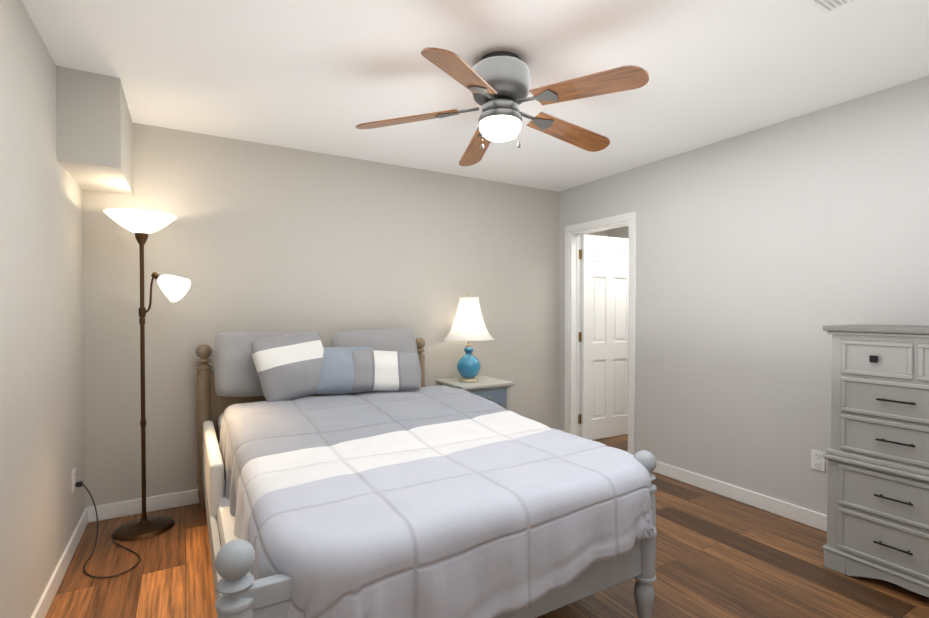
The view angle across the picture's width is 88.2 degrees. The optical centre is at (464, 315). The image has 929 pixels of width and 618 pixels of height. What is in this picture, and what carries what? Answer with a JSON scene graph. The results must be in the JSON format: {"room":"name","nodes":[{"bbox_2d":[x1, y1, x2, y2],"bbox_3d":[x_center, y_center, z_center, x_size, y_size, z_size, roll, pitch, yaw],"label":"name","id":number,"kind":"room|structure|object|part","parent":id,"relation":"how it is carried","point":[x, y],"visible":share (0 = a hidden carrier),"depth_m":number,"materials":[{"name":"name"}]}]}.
{"room":"bedroom","nodes":[
{"label":"bedroom","id":0,"kind":"room"},
{"bbox_2d":[0,0,84,617],"bbox_3d":[-1.205,0.048,0.907,0.120,2.450,4.480,0,1,-30],"label":"wall","id":1,"kind":"structure","parent":0,"point":[42,443],"depth_m":1.94,"materials":[{"name":"beige paint"}]},
{"bbox_2d":[31,507,90,617],"bbox_3d":[-1.177,1.224,1.007,0.014,0.095,4.360,0,1,-30],"label":"baseboard","id":2,"kind":"structure","parent":1,"relation":"attached to","point":[49,593],"depth_m":2.26,"materials":[{"name":"white wood"}]},
{"bbox_2d":[72,468,75,492],"bbox_3d":[-2.098,0.881,2.573,0.009,0.115,0.072,0,1,-30],"label":"electrical outlet","id":3,"kind":"object","parent":1,"relation":"attached to","point":[73,479],"visible":1,"depth_m":2.56,"materials":[{"name":"white plastic"}]},
{"bbox_2d":[82,122,558,507],"bbox_3d":[-0.703,0.010,3.864,3.970,2.450,0.120,0,1,-30],"label":"wall","id":4,"kind":"structure","parent":0,"point":[256,237],"depth_m":3.43,"materials":[{"name":"beige paint"}]},
{"bbox_2d":[91,429,561,521],"bbox_3d":[-0.650,1.188,3.817,3.700,0.095,0.040,0,1,-30],"label":"baseboard","id":5,"kind":"structure","parent":4,"relation":"attached to","point":[178,499],"depth_m":3.03,"materials":[{"name":"white wood"}]},
{"bbox_2d":[22,0,928,191],"bbox_3d":[0.837,-1.248,2.500,5.270,0.100,5.200,0,1,-30],"label":"ceiling","id":6,"kind":"structure","parent":0,"point":[324,76],"depth_m":2.28,"materials":[{"name":"paint"}]},
{"bbox_2d":[56,65,132,194],"bbox_3d":[-2.009,-0.975,2.636,0.250,0.450,0.660,0,1,-30],"label":"ceiling soffit","id":7,"kind":"structure","parent":6,"relation":"attached to","point":[94,135],"depth_m":2.37,"materials":[{"name":"beige paint"}]},
{"bbox_2d":[356,47,648,165],"bbox_3d":[0.219,-0.983,2.281,1.271,0.426,1.329,0,1,-30],"label":"ceiling fan","id":8,"kind":"object","parent":6,"relation":"hanging from","point":[497,84],"visible":1,"depth_m":2.15,"materials":[{"name":"brown wood"}]},
{"bbox_3d":[-0.227,-0.945,2.291,0.599,0.037,0.138,-6,0,6],"label":"blade","id":9,"kind":"part","parent":8,"relation":"part of","materials":[{"name":"brown wood"}]},
{"bbox_3d":[0.008,-0.940,1.889,0.138,0.037,0.599,0,7,24],"label":"blade","id":10,"kind":"part","parent":8,"relation":"part of","materials":[{"name":"brown wood"}]},
{"bbox_3d":[0.083,-0.949,2.640,0.138,0.037,0.599,0,-6,-12],"label":"blade","id":11,"kind":"part","parent":8,"relation":"part of","materials":[{"name":"brown wood"}]},
{"bbox_3d":[0.510,-0.947,2.452,0.599,0.037,0.138,7,-3,-30],"label":"blade","id":12,"kind":"part","parent":8,"relation":"part of","materials":[{"name":"brown wood"}]},
{"bbox_3d":[0.464,-0.941,1.988,0.599,0.037,0.138,9,7,41],"label":"blade","id":13,"kind":"part","parent":8,"relation":"part of","materials":[{"name":"brown wood"}]},
{"bbox_2d":[805,0,854,13],"bbox_3d":[1.314,-1.180,1.714,0.340,0.015,0.180,0,1,-30],"label":"ceiling vent","id":14,"kind":"object","parent":6,"relation":"in","point":[825,6],"visible":1,"depth_m":1.81,"materials":[{"name":"white metal"}]},
{"bbox_2d":[45,434,928,617],"bbox_3d":[0.837,1.292,2.533,5.270,0.080,5.200,0,1,-30],"label":"floor","id":15,"kind":"structure","parent":0,"point":[719,556],"depth_m":2.31,"materials":[{"name":"brown wood"}]},
{"bbox_2d":[76,208,190,577],"bbox_3d":[-1.810,0.332,2.629,0.543,1.838,0.722,0,1,-30],"label":"floor lamp","id":16,"kind":"object","parent":15,"relation":"on","point":[141,224],"visible":1,"depth_m":2.77,"materials":[{"name":"brown metal"}]},
{"bbox_3d":[-1.859,1.073,2.489,0.308,0.353,0.513,0,1,-30],"label":"cord","id":17,"kind":"part","parent":16,"relation":"part of","materials":[{"name":"black plastic"}]},
{"bbox_3d":[-1.879,-0.534,2.787,0.360,0.110,0.360,0,1,-30],"label":"lamp shade","id":18,"kind":"part","parent":16,"relation":"part of","materials":[{"name":"white glass"}]},
{"bbox_3d":[-1.688,-0.159,2.784,0.167,0.158,0.153,0,1,-30],"label":"lamp shade","id":19,"kind":"part","parent":16,"relation":"part of","materials":[{"name":"white glass"}]},
{"bbox_2d":[196,328,656,617],"bbox_3d":[-0.436,0.679,2.526,1.669,1.147,2.370,0,1,-30],"label":"bed","id":20,"kind":"object","parent":15,"relation":"on","point":[365,473],"visible":1,"depth_m":1.78,"materials":[{"name":"grey fabric"}]},
{"bbox_3d":[-0.471,0.797,2.550,1.503,0.330,2.140,0,1,-30],"label":"mattress","id":21,"kind":"part","parent":20,"relation":"part of","materials":[{"name":"white fabric"}]},
{"bbox_2d":[436,376,514,410],"bbox_3d":[0.088,0.886,3.967,0.494,0.695,0.459,0,1,-30],"label":"nightstand","id":22,"kind":"object","parent":15,"relation":"on","point":[496,390],"visible":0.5,"depth_m":3.85,"materials":[{"name":"paint"}]},
{"bbox_2d":[444,293,494,381],"bbox_3d":[0.035,0.172,3.950,0.436,0.731,0.436,0,1,-30],"label":"table lamp","id":23,"kind":"object","parent":22,"relation":"on","point":[468,326],"visible":1,"depth_m":3.86,"materials":[{"name":"blue ceramic"}]},
{"bbox_3d":[0.035,0.021,3.948,0.436,0.344,0.436,0,1,-30],"label":"lamp shade","id":24,"kind":"part","parent":23,"relation":"part of","materials":[{"name":"white fabric"}]},
{"bbox_2d":[822,324,928,596],"bbox_3d":[2.212,0.655,2.080,0.460,1.205,0.975,0,1,-30],"label":"dresser","id":25,"kind":"object","parent":15,"relation":"on","point":[876,454],"visible":1,"depth_m":2.21,"materials":[{"name":"grey paint"}]},
{"bbox_2d":[581,230,607,237],"bbox_3d":[1.225,-0.013,5.627,1.140,2.450,0.120,0,1,-30],"label":"wall","id":26,"kind":"structure","parent":0,"point":[604,233],"depth_m":5.79,"materials":[{"name":"beige paint"}]},
{"bbox_2d":[608,226,628,238],"bbox_3d":[2.378,-0.004,4.923,0.120,2.450,2.600,0,1,-30],"label":"wall","id":27,"kind":"structure","parent":0,"point":[621,232],"depth_m":5.70,"materials":[{"name":"beige paint"}]},
{"bbox_2d":[559,76,928,514],"bbox_3d":[2.119,0.023,2.849,0.120,2.450,4.480,0,1,-30],"label":"wall","id":28,"kind":"structure","parent":0,"point":[764,255],"depth_m":3.05,"materials":[{"name":"paint"}]},
{"bbox_2d":[564,211,635,454],"bbox_3d":[1.251,0.183,4.336,0.152,2.092,0.844,0,1,-30],"label":"door frame","id":29,"kind":"structure","parent":28,"relation":"attached to","point":[574,233],"depth_m":4.60,"materials":[{"name":"white wood"}]},
{"bbox_2d":[578,235,628,439],"bbox_3d":[1.425,0.215,4.792,0.722,2.000,0.175,0,1,-27],"label":"door leaf","id":30,"kind":"structure","parent":28,"relation":"in","point":[604,331],"depth_m":4.76,"materials":[{"name":"white paint"}]},
{"bbox_3d":[1.120,0.205,4.651,0.050,1.700,0.012,0,1,-30],"label":"door hinges","id":31,"kind":"part","parent":30,"relation":"part of","materials":[{"name":"metal"}]},
{"bbox_2d":[652,461,826,531],"bbox_3d":[2.262,1.205,2.488,0.014,0.095,3.385,0,1,-30],"label":"baseboard","id":32,"kind":"structure","parent":28,"relation":"attached to","point":[814,519],"depth_m":3.15,"materials":[{"name":"white wood"}]},
{"bbox_2d":[811,449,824,471],"bbox_3d":[2.074,0.848,2.810,0.009,0.115,0.072,0,1,-30],"label":"electrical outlet","id":33,"kind":"object","parent":28,"relation":"attached to","point":[817,461],"visible":1,"depth_m":2.81,"materials":[{"name":"white plastic"}]}
]}

